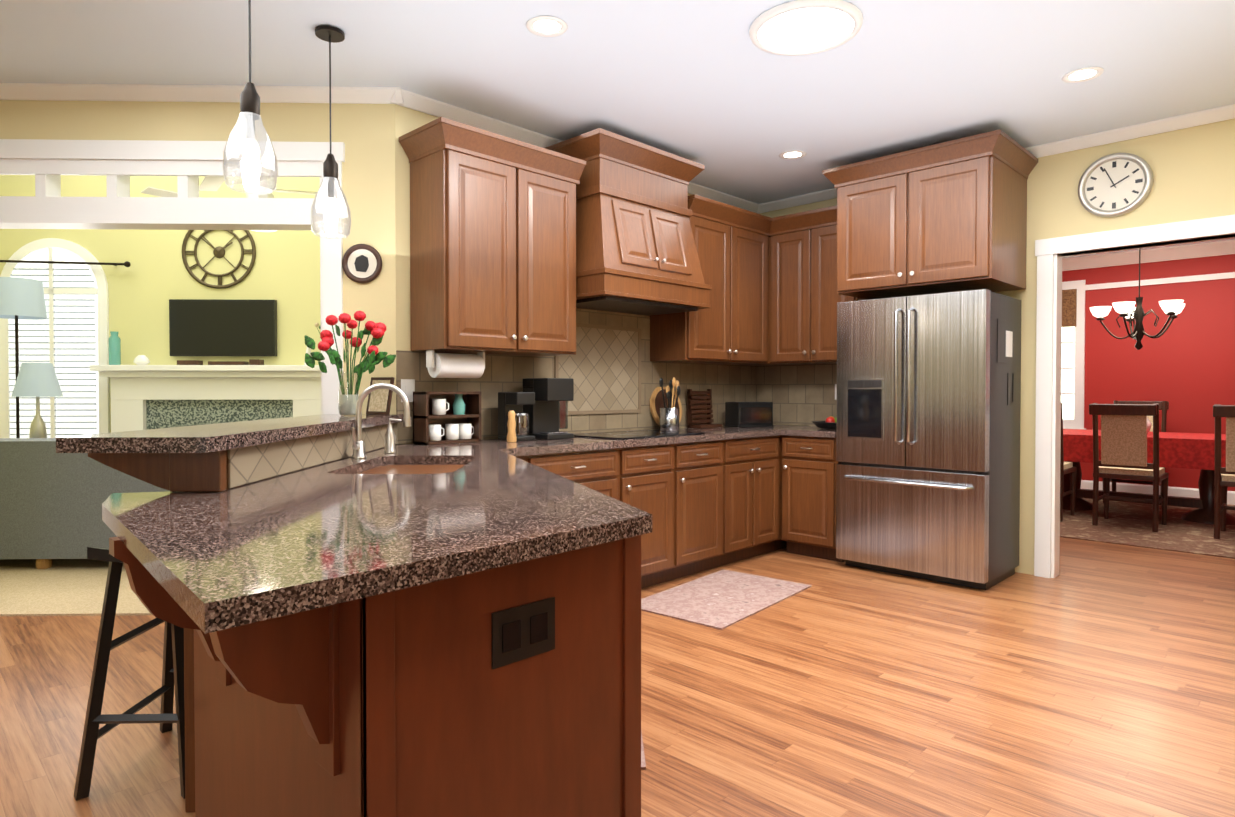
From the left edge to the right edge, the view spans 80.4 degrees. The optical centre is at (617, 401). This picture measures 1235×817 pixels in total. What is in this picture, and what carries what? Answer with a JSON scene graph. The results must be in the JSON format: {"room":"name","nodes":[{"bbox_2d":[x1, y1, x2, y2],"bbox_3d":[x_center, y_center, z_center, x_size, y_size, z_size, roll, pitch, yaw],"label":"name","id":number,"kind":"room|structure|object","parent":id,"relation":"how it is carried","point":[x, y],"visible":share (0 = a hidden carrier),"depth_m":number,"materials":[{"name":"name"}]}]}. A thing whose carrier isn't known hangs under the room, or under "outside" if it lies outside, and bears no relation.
{"room":"kitchen","nodes":[
{"label":"kitchen","id":0,"kind":"room"},
{"bbox_2d":[11,363,62,437],"bbox_3d":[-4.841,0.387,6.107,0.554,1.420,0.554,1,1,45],"label":"table lamp","id":1,"kind":"object","parent":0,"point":[37,380],"visible":0.5,"depth_m":6.02,"materials":[{"name":"white fabric"}]},
{"bbox_2d":[0,559,151,615],"bbox_3d":[-4.985,1.086,6.386,8.125,0.012,5.157,0,1,-1],"label":"room carpet","id":2,"kind":"structure","parent":0,"point":[68,587],"depth_m":4.33,"materials":[{"name":"beige carpet"}]},
{"bbox_2d":[0,277,46,437],"bbox_3d":[-5.166,0.024,6.293,0.420,2.140,0.420,1,1,45],"label":"floor lamp","id":3,"kind":"object","parent":2,"relation":"on","point":[22,298],"visible":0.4,"depth_m":6.20,"materials":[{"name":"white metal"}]},
{"bbox_2d":[0,438,169,568],"bbox_3d":[-4.479,0.680,5.261,3.480,0.860,1.020,0,1,-1],"label":"sofa","id":4,"kind":"object","parent":2,"relation":"on","point":[51,500],"visible":0.33,"depth_m":4.77,"materials":[{"name":"grey fabric"}]},
{"bbox_2d":[90,365,320,432],"bbox_3d":[-3.899,0.362,7.200,2.300,1.435,0.357,0,1,-1],"label":"fireplace mantel","id":5,"kind":"object","parent":2,"relation":"on","point":[145,397],"visible":0.31,"depth_m":7.12,"materials":[{"name":"white"}]},
{"bbox_2d":[108,331,120,364],"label":"mantel decor","id":6,"kind":"object","parent":5,"relation":"on","point":[114,345],"depth_m":7.13,"materials":[{"name":"teal glass"}]},
{"bbox_2d":[133,355,149,364],"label":"mantel decor","id":7,"kind":"object","parent":5,"relation":"on","point":[140,359],"depth_m":7.14,"materials":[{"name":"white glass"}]},
{"bbox_2d":[177,360,202,364],"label":"mantel decor","id":8,"kind":"object","parent":5,"relation":"on","point":[179,362],"depth_m":7.16,"materials":[{"name":"brown wood"}]},
{"bbox_2d":[208,359,263,364],"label":"mantel decor","id":9,"kind":"object","parent":5,"relation":"on","point":[251,361],"depth_m":7.17,"materials":[{"name":"brown wood"}]},
{"bbox_2d":[0,175,320,432],"bbox_3d":[-4.867,-1.046,5.641,8.325,4.300,3.627,0,1,-1],"label":"wall","id":10,"kind":"structure","parent":0,"point":[149,282],"depth_m":7.34,"materials":[{"name":"yellow paint"}]},
{"bbox_2d":[0,238,109,437],"bbox_3d":[-5.632,-0.407,7.298,1.060,2.450,0.049,0,1,-1],"label":"window","id":11,"kind":"structure","parent":10,"relation":"in","point":[68,337],"depth_m":7.30,"materials":[{"name":"white"}]},
{"bbox_2d":[0,260,130,266],"bbox_3d":[-5.546,-1.367,7.212,1.024,0.072,1.058,1,1,45],"label":"curtain rod","id":12,"kind":"object","parent":10,"relation":"attached to","point":[126,264],"visible":1,"depth_m":7.21,"materials":[{"name":"brown metal"}]},
{"bbox_2d":[141,187,177,196],"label":"ceiling fan light","id":13,"kind":"object","parent":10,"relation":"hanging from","point":[149,190],"depth_m":5.43,"materials":[{"name":"white"}]},
{"bbox_2d":[199,176,224,190],"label":"ceiling fan light","id":14,"kind":"object","parent":10,"relation":"hanging from","point":[211,183],"depth_m":5.18,"materials":[{"name":"white"}]},
{"bbox_2d":[182,230,255,288],"bbox_3d":[-4.003,-1.503,7.335,0.730,0.730,0.023,0,1,-1],"label":"clock","id":15,"kind":"object","parent":10,"relation":"attached to","point":[218,251],"visible":0.77,"depth_m":7.33,"materials":[{"name":"brown metal"}]},
{"bbox_2d":[169,299,276,355],"bbox_3d":[-3.952,-0.740,7.330,1.040,0.565,0.058,0,1,-1],"label":"television","id":16,"kind":"object","parent":10,"relation":"attached to","point":[210,327],"visible":1,"depth_m":7.30,"materials":[{"name":"black"}]},
{"bbox_2d":[252,230,276,231],"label":"ceiling fan light","id":17,"kind":"object","parent":10,"relation":"hanging from","point":[252,230],"depth_m":5.73,"materials":[{"name":"white"}]},
{"bbox_2d":[268,189,316,197],"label":"ceiling fan light","id":18,"kind":"object","parent":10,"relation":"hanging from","point":[271,195],"depth_m":5.40,"materials":[{"name":"white"}]},
{"bbox_2d":[0,83,1234,289],"bbox_3d":[1.661,-1.435,4.878,7.300,0.380,10.549,1,1,45],"label":"crown molding","id":19,"kind":"structure","parent":10,"relation":"attached to","point":[224,93],"depth_m":4.07,"materials":[{"name":"white wood"}]},
{"bbox_2d":[0,100,395,444],"bbox_3d":[-5.068,-1.017,3.762,7.825,4.300,0.120,0,1,-1],"label":"wall","id":20,"kind":"structure","parent":0,"point":[365,133],"depth_m":3.79,"materials":[{"name":"yellow paint"}]},
{"bbox_2d":[0,139,344,413],"bbox_3d":[-2.423,-0.103,3.844,2.017,2.470,0.176,0,1,-1],"label":"door frame","id":21,"kind":"structure","parent":20,"relation":"attached to","point":[49,163],"depth_m":3.76,"materials":[{"name":"white wood"}]},
{"bbox_2d":[342,244,381,282],"bbox_3d":[-1.325,-0.718,3.791,0.204,0.204,0.020,0,1,-1],"label":"picture","id":22,"kind":"object","parent":20,"relation":"attached to","point":[361,263],"visible":1,"depth_m":3.79,"materials":[{"name":"brown wood"}]},
{"bbox_2d":[395,104,723,443],"bbox_3d":[0.007,-0.258,5.084,0.117,2.740,3.440,1,1,45],"label":"wall","id":23,"kind":"structure","parent":0,"point":[407,120],"depth_m":3.84,"materials":[{"name":"yellow paint"}]},
{"bbox_2d":[407,125,522,354],"bbox_3d":[-0.817,-0.812,3.897,0.346,1.085,0.444,1,1,45],"label":"upper cabinet","id":24,"kind":"object","parent":23,"relation":"attached to","point":[492,243],"depth_m":3.76,"materials":[{"name":"brown wood"}]},
{"bbox_2d":[426,350,484,377],"bbox_3d":[-0.855,-0.197,3.878,0.130,0.142,0.326,1,1,45],"label":"paper towel holder","id":25,"kind":"object","parent":24,"relation":"attached to","point":[446,365],"visible":1,"depth_m":3.81,"materials":[{"name":"white paper"}]},
{"bbox_2d":[515,149,582,355],"bbox_3d":[-0.506,-0.817,4.213,0.346,1.085,0.444,1,1,45],"label":"upper cabinet","id":26,"kind":"object","parent":23,"relation":"attached to","point":[549,183],"depth_m":4.09,"materials":[{"name":"brown wood"}]},
{"bbox_2d":[396,308,759,443],"bbox_3d":[0.016,-0.212,4.994,0.023,0.828,3.323,1,1,45],"label":"tile backsplash","id":27,"kind":"structure","parent":23,"relation":"attached to","point":[613,371],"depth_m":4.88,"materials":[{"name":"tile"}]},
{"bbox_2d":[401,379,414,401],"bbox_3d":[-1.104,-0.058,3.851,0.005,0.120,0.080,1,1,45],"label":"electrical outlet plate","id":28,"kind":"object","parent":27,"relation":"attached to","point":[407,385],"depth_m":3.85,"materials":[{"name":"white plastic"}]},
{"bbox_2d":[545,128,711,315],"bbox_3d":[0.077,-1.079,4.651,0.558,0.965,0.982,1,1,45],"label":"wood range hood","id":29,"kind":"object","parent":23,"relation":"attached to","point":[636,251],"visible":0.94,"depth_m":4.40,"materials":[{"name":"brown wood"}]},
{"bbox_2d":[650,197,734,364],"bbox_3d":[0.529,-0.833,5.265,0.346,1.085,0.499,1,1,45],"label":"upper cabinet","id":30,"kind":"object","parent":23,"relation":"attached to","point":[707,335],"depth_m":5.16,"materials":[{"name":"brown wood"}]},
{"bbox_2d":[735,213,770,364],"bbox_3d":[0.873,-0.838,5.615,0.346,1.085,0.483,1,1,45],"label":"upper cabinet","id":31,"kind":"object","parent":23,"relation":"attached to","point":[752,234],"depth_m":5.52,"materials":[{"name":"brown wood"}]},
{"bbox_2d":[0,504,1234,816],"bbox_3d":[-1.124,1.128,6.007,16.000,0.060,18.500,1,1,45],"label":"floor","id":32,"kind":"structure","parent":0,"point":[1094,680],"depth_m":2.81,"materials":[{"name":"brown wood"}]},
{"bbox_2d":[74,547,184,799],"bbox_3d":[-1.423,0.788,2.350,0.354,0.737,0.464,0,1,-1],"label":"stool","id":33,"kind":"object","parent":32,"relation":"on","point":[166,718],"visible":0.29,"depth_m":2.16,"materials":[{"name":"black"}]},
{"bbox_2d":[56,414,402,811],"bbox_3d":[-1.291,0.612,2.852,0.410,1.070,1.923,0,1,-1],"label":"breakfast bar","id":34,"kind":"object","parent":32,"relation":"on","point":[218,457],"depth_m":2.06,"materials":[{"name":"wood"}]},
{"bbox_2d":[304,311,395,415],"bbox_3d":[-1.269,-0.183,3.494,0.331,0.497,0.402,1,1,45],"label":"flowers","id":35,"kind":"object","parent":34,"relation":"on","point":[347,403],"visible":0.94,"depth_m":3.47,"materials":[{"name":"red plant"}]},
{"bbox_2d":[366,377,394,414],"bbox_3d":[-1.191,-0.029,3.667,0.140,0.188,0.051,0,1,24],"label":"framed picture","id":36,"kind":"object","parent":34,"relation":"on","point":[379,402],"visible":0.93,"depth_m":3.65,"materials":[{"name":"beige paper"}]},
{"bbox_2d":[129,540,649,816],"bbox_3d":[-1.015,0.720,2.299,2.322,0.870,0.695,1,1,45],"label":"base cabinet","id":37,"kind":"object","parent":32,"relation":"on","point":[336,616],"depth_m":1.44,"materials":[{"name":"brown wood"}]},
{"bbox_2d":[102,424,841,635],"bbox_3d":[0.314,0.246,3.574,2.436,0.040,4.926,1,1,45],"label":"countertop","id":38,"kind":"structure","parent":37,"relation":"on","point":[338,533],"depth_m":1.73,"materials":[{"name":"brown stone"}]},
{"bbox_2d":[351,383,410,458],"bbox_3d":[-0.992,0.077,3.021,0.184,0.312,0.218,1,1,45],"label":"gooseneck faucet","id":39,"kind":"object","parent":38,"relation":"on","point":[358,446],"visible":1,"depth_m":3.02,"materials":[{"name":"silver metal"}]},
{"bbox_2d":[384,418,400,452],"bbox_3d":[-1.012,0.151,3.281,0.064,0.155,0.065,1,1,45],"label":"soap dispenser","id":40,"kind":"object","parent":38,"relation":"on","point":[389,438],"visible":1,"depth_m":3.27,"materials":[{"name":"silver metal"}]},
{"bbox_2d":[413,391,480,444],"bbox_3d":[-0.908,0.082,3.914,0.130,0.274,0.340,1,1,45],"label":"mug rack","id":41,"kind":"object","parent":38,"relation":"on","point":[445,417],"visible":1,"depth_m":3.90,"materials":[{"name":"brown wood"}]},
{"bbox_2d":[507,411,516,441],"bbox_3d":[-0.577,0.133,3.981,0.055,0.170,0.056,1,1,45],"label":"pepper mill","id":42,"kind":"object","parent":38,"relation":"on","point":[511,433],"visible":1,"depth_m":3.96,"materials":[{"name":"brown wood"}]},
{"bbox_2d":[498,392,534,440],"bbox_3d":[-0.571,0.081,4.129,0.180,0.270,0.130,1,1,45],"label":"coffee maker","id":43,"kind":"object","parent":38,"relation":"on","point":[515,402],"visible":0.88,"depth_m":4.08,"materials":[{"name":"black plastic"}]},
{"bbox_2d":[523,378,573,439],"bbox_3d":[-0.381,0.038,4.299,0.230,0.350,0.270,1,1,45],"label":"coffee maker","id":44,"kind":"object","parent":38,"relation":"on","point":[547,411],"visible":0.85,"depth_m":4.23,"materials":[{"name":"black plastic"}]},
{"bbox_2d":[574,430,704,438],"bbox_3d":[0.114,0.204,4.635,0.500,0.009,0.780,1,1,45],"label":"glass cooktop","id":45,"kind":"object","parent":38,"relation":"in","point":[632,434],"visible":0.96,"depth_m":4.52,"materials":[{"name":"black glass"}]},
{"bbox_2d":[650,387,681,425],"bbox_3d":[0.353,0.038,5.309,0.088,0.327,0.330,1,1,45],"label":"round cutting board","id":46,"kind":"object","parent":38,"relation":"on","point":[656,401],"visible":0.48,"depth_m":5.25,"materials":[{"name":"brown wood"}]},
{"bbox_2d":[659,378,680,430],"bbox_3d":[0.362,0.017,5.074,0.142,0.369,0.143,1,1,45],"label":"utensil crock","id":47,"kind":"object","parent":38,"relation":"on","point":[669,418],"visible":1,"depth_m":5.03,"materials":[{"name":"silver metal"}]},
{"bbox_2d":[687,389,721,427],"bbox_3d":[0.659,0.049,5.514,0.130,0.290,0.260,1,1,45],"label":"stand","id":48,"kind":"object","parent":38,"relation":"on","point":[709,420],"visible":0.98,"depth_m":5.50,"materials":[{"name":"brown wood"}]},
{"bbox_2d":[724,402,773,426],"bbox_3d":[1.028,0.096,5.680,0.345,0.192,0.190,0,1,-25],"label":"toaster","id":49,"kind":"object","parent":38,"relation":"on","point":[748,414],"visible":1,"depth_m":5.60,"materials":[{"name":"black metal"}]},
{"bbox_2d":[811,416,836,428],"bbox_3d":[1.575,0.152,5.371,0.290,0.088,0.290,1,1,45],"label":"bowl","id":50,"kind":"object","parent":38,"relation":"on","point":[829,423],"visible":0.6,"depth_m":5.30,"materials":[{"name":"black ceramic"}]},
{"bbox_2d":[491,597,554,668],"bbox_3d":[-0.188,0.468,1.486,0.006,0.110,0.160,1,1,45],"label":"electrical outlet plate","id":51,"kind":"object","parent":37,"relation":"attached to","point":[522,632],"depth_m":1.48,"materials":[{"name":"black plastic"}]},
{"bbox_2d":[641,731,645,769],"bbox_3d":[-0.125,1.140,2.974,1.259,0.008,0.999,1,1,45],"label":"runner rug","id":52,"kind":"object","parent":32,"relation":"on","point":[643,765],"visible":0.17,"depth_m":2.35,"materials":[{"name":"pink carpet"}]},
{"bbox_2d":[641,569,811,629],"bbox_3d":[0.609,1.121,4.232,0.620,0.008,1.040,1,1,40],"label":"area rug","id":53,"kind":"object","parent":32,"relation":"on","point":[722,599],"visible":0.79,"depth_m":4.17,"materials":[{"name":"pink carpet"}]},
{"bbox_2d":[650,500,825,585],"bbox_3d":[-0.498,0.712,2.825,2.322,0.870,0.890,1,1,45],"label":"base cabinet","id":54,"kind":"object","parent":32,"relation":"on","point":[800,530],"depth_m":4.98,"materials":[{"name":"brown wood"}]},
{"bbox_2d":[826,500,844,561],"bbox_3d":[1.558,0.673,5.372,0.445,0.870,0.625,1,1,45],"label":"base cabinet","id":55,"kind":"object","parent":32,"relation":"on","point":[830,504],"depth_m":5.03,"materials":[{"name":"brown wood"}]},
{"bbox_2d":[836,289,1020,589],"bbox_3d":[2.020,0.227,4.801,0.944,1.780,0.731,1,1,45],"label":"fridge","id":56,"kind":"object","parent":32,"relation":"on","point":[928,434],"visible":1,"depth_m":4.53,"materials":[{"name":"metal"}]},
{"bbox_2d":[1060,498,1234,558],"bbox_3d":[4.862,1.080,6.817,3.600,0.009,3.050,1,1,45],"label":"area rug","id":57,"kind":"object","parent":32,"relation":"on","point":[1128,523],"visible":0.33,"depth_m":6.17,"materials":[{"name":"brown carpet"}]},
{"bbox_2d":[1060,403,1062,462],"bbox_3d":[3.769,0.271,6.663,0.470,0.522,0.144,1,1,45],"label":"dining chair","id":58,"kind":"object","parent":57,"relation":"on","point":[1061,403],"depth_m":6.56,"materials":[{"name":"brown wood"}]},
{"bbox_2d":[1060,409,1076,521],"bbox_3d":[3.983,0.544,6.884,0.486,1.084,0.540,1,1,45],"label":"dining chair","id":59,"kind":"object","parent":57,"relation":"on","point":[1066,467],"depth_m":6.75,"materials":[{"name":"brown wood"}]},
{"bbox_2d":[1089,403,1160,470],"bbox_3d":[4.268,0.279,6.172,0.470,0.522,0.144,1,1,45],"label":"dining chair","id":60,"kind":"object","parent":57,"relation":"on","point":[1123,441],"depth_m":6.17,"materials":[{"name":"brown fabric"}]},
{"bbox_2d":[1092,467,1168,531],"bbox_3d":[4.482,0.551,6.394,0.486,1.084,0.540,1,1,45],"label":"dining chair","id":61,"kind":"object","parent":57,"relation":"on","point":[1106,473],"depth_m":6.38,"materials":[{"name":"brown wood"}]},
{"bbox_2d":[1103,400,1168,502],"bbox_3d":[5.430,0.532,7.671,0.486,1.084,0.540,1,1,45],"label":"dining chair","id":62,"kind":"object","parent":57,"relation":"on","point":[1164,406],"visible":0.23,"depth_m":7.44,"materials":[{"name":"brown wood"}]},
{"bbox_2d":[1063,418,1234,524],"bbox_3d":[4.984,0.604,7.005,2.030,0.957,1.150,1,1,45],"label":"dining table","id":63,"kind":"object","parent":57,"relation":"on","point":[1188,450],"visible":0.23,"depth_m":6.61,"materials":[{"name":"red fabric"}]},
{"bbox_2d":[1213,404,1234,474],"bbox_3d":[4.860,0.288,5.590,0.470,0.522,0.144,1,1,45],"label":"dining chair","id":64,"kind":"object","parent":57,"relation":"on","point":[1228,411],"depth_m":5.70,"materials":[{"name":"brown wood"}]},
{"bbox_2d":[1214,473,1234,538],"bbox_3d":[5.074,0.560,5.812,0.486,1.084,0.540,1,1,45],"label":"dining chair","id":65,"kind":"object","parent":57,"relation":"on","point":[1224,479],"depth_m":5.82,"materials":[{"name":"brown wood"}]},
{"bbox_2d":[1080,480,1234,504],"bbox_3d":[6.102,0.998,7.934,5.200,0.140,0.016,1,1,45],"label":"baseboard","id":66,"kind":"structure","parent":32,"relation":"on","point":[1148,489],"depth_m":8.11,"materials":[{"name":"white wood"}]},
{"bbox_2d":[0,0,1234,258],"bbox_3d":[0.031,-1.641,3.350,18.000,0.080,15.000,0,1,-1],"label":"ceiling","id":67,"kind":"structure","parent":0,"point":[722,98],"depth_m":3.47,"materials":[{"name":"white paint"}]},
{"bbox_2d":[222,0,277,194],"bbox_3d":[-1.220,-1.146,2.425,0.166,0.879,0.166,1,1,45],"label":"glass pendant light","id":68,"kind":"object","parent":67,"relation":"hanging from","point":[250,112],"visible":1,"depth_m":2.41,"materials":[{"name":"clear glass"}]},
{"bbox_2d":[310,25,350,238],"bbox_3d":[-1.239,-1.157,3.155,0.166,0.879,0.166,1,1,45],"label":"glass pendant light","id":69,"kind":"object","parent":67,"relation":"hanging from","point":[329,34],"visible":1,"depth_m":3.14,"materials":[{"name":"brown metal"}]},
{"bbox_2d":[526,16,567,36],"bbox_3d":[-0.295,-1.581,3.052,0.172,0.029,0.172,1,1,45],"label":"recessed light","id":70,"kind":"object","parent":67,"relation":"in","point":[544,26],"depth_m":3.10,"materials":[{"name":"white"}]},
{"bbox_2d":[749,0,862,55],"bbox_3d":[0.789,-1.581,3.073,0.473,0.029,0.486,1,1,45],"label":"ceiling light","id":71,"kind":"object","parent":67,"relation":"in","point":[800,27],"depth_m":3.07,"materials":[{"name":"white"}]},
{"bbox_2d":[1061,67,1103,82],"bbox_3d":[2.240,-1.588,3.520,0.171,0.029,0.176,1,1,45],"label":"recessed light","id":72,"kind":"object","parent":67,"relation":"in","point":[1088,73],"depth_m":3.57,"materials":[{"name":"white"}]},
{"bbox_2d":[1090,248,1184,349],"bbox_3d":[4.963,-1.077,6.988,0.758,1.159,0.772,1,1,45],"label":"dining chandelier","id":73,"kind":"object","parent":67,"relation":"hanging from","point":[1130,312],"visible":0.92,"depth_m":6.95,"materials":[{"name":"brown metal"}]},
{"bbox_2d":[760,119,1234,574],"bbox_3d":[2.688,-0.253,4.778,4.370,2.740,0.117,1,1,45],"label":"wall","id":74,"kind":"structure","parent":0,"point":[1193,169],"depth_m":4.49,"materials":[{"name":"yellow paint"}]},
{"bbox_2d":[771,213,806,364],"bbox_3d":[1.420,-0.839,5.681,0.377,1.085,0.346,1,1,45],"label":"upper cabinet","id":75,"kind":"object","parent":74,"relation":"attached to","point":[788,234],"depth_m":5.55,"materials":[{"name":"brown wood"}]},
{"bbox_2d":[760,363,836,425],"bbox_3d":[1.566,-0.055,5.793,1.050,0.488,0.013,1,1,45],"label":"tile backsplash","id":76,"kind":"structure","parent":74,"relation":"attached to","point":[802,394],"depth_m":5.88,"materials":[{"name":"tile"}]},
{"bbox_2d":[835,384,836,399],"bbox_3d":[1.709,-0.077,5.639,0.070,0.120,0.005,1,1,45],"label":"electrical outlet plate","id":77,"kind":"object","parent":76,"relation":"attached to","point":[835,384],"depth_m":5.66,"materials":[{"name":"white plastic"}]},
{"bbox_2d":[807,209,850,363],"bbox_3d":[1.683,-0.835,5.423,0.361,1.085,0.346,1,1,45],"label":"upper cabinet","id":78,"kind":"object","parent":74,"relation":"attached to","point":[821,307],"depth_m":5.37,"materials":[{"name":"brown wood"}]},
{"bbox_2d":[831,157,930,300],"bbox_3d":[1.879,-1.131,4.990,0.490,0.800,0.681,1,1,45],"label":"upper cabinet","id":79,"kind":"object","parent":74,"relation":"attached to","point":[867,216],"depth_m":4.76,"materials":[{"name":"brown wood"}]},
{"bbox_2d":[903,137,1030,293],"bbox_3d":[2.228,-1.126,4.647,0.490,0.800,0.681,1,1,45],"label":"upper cabinet","id":80,"kind":"object","parent":74,"relation":"attached to","point":[965,203],"depth_m":4.42,"materials":[{"name":"brown wood"}]},
{"bbox_2d":[1078,153,1152,217],"bbox_3d":[2.969,-1.297,4.370,0.380,0.380,0.034,1,1,45],"label":"clock","id":81,"kind":"object","parent":74,"relation":"attached to","point":[1114,185],"visible":0.96,"depth_m":4.37,"materials":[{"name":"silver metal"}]},
{"bbox_2d":[1034,214,1234,577],"bbox_3d":[3.136,0.049,4.340,1.150,2.150,0.172,1,1,45],"label":"door frame","id":82,"kind":"structure","parent":74,"relation":"attached to","point":[1049,252],"depth_m":4.63,"materials":[{"name":"white wood"}]},
{"bbox_2d":[1062,254,1234,490],"bbox_3d":[2.900,-0.251,4.658,5.400,2.740,0.007,1,1,45],"label":"wall","id":83,"kind":"structure","parent":0,"point":[1183,365],"depth_m":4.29,"materials":[{"name":"red paint"}]},
{"bbox_2d":[1061,280,1085,429],"bbox_3d":[5.016,-0.547,8.945,1.240,1.760,0.057,1,1,45],"label":"dining room window","id":84,"kind":"structure","parent":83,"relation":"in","point":[1073,352],"depth_m":8.60,"materials":[{"name":"white"}]}
]}

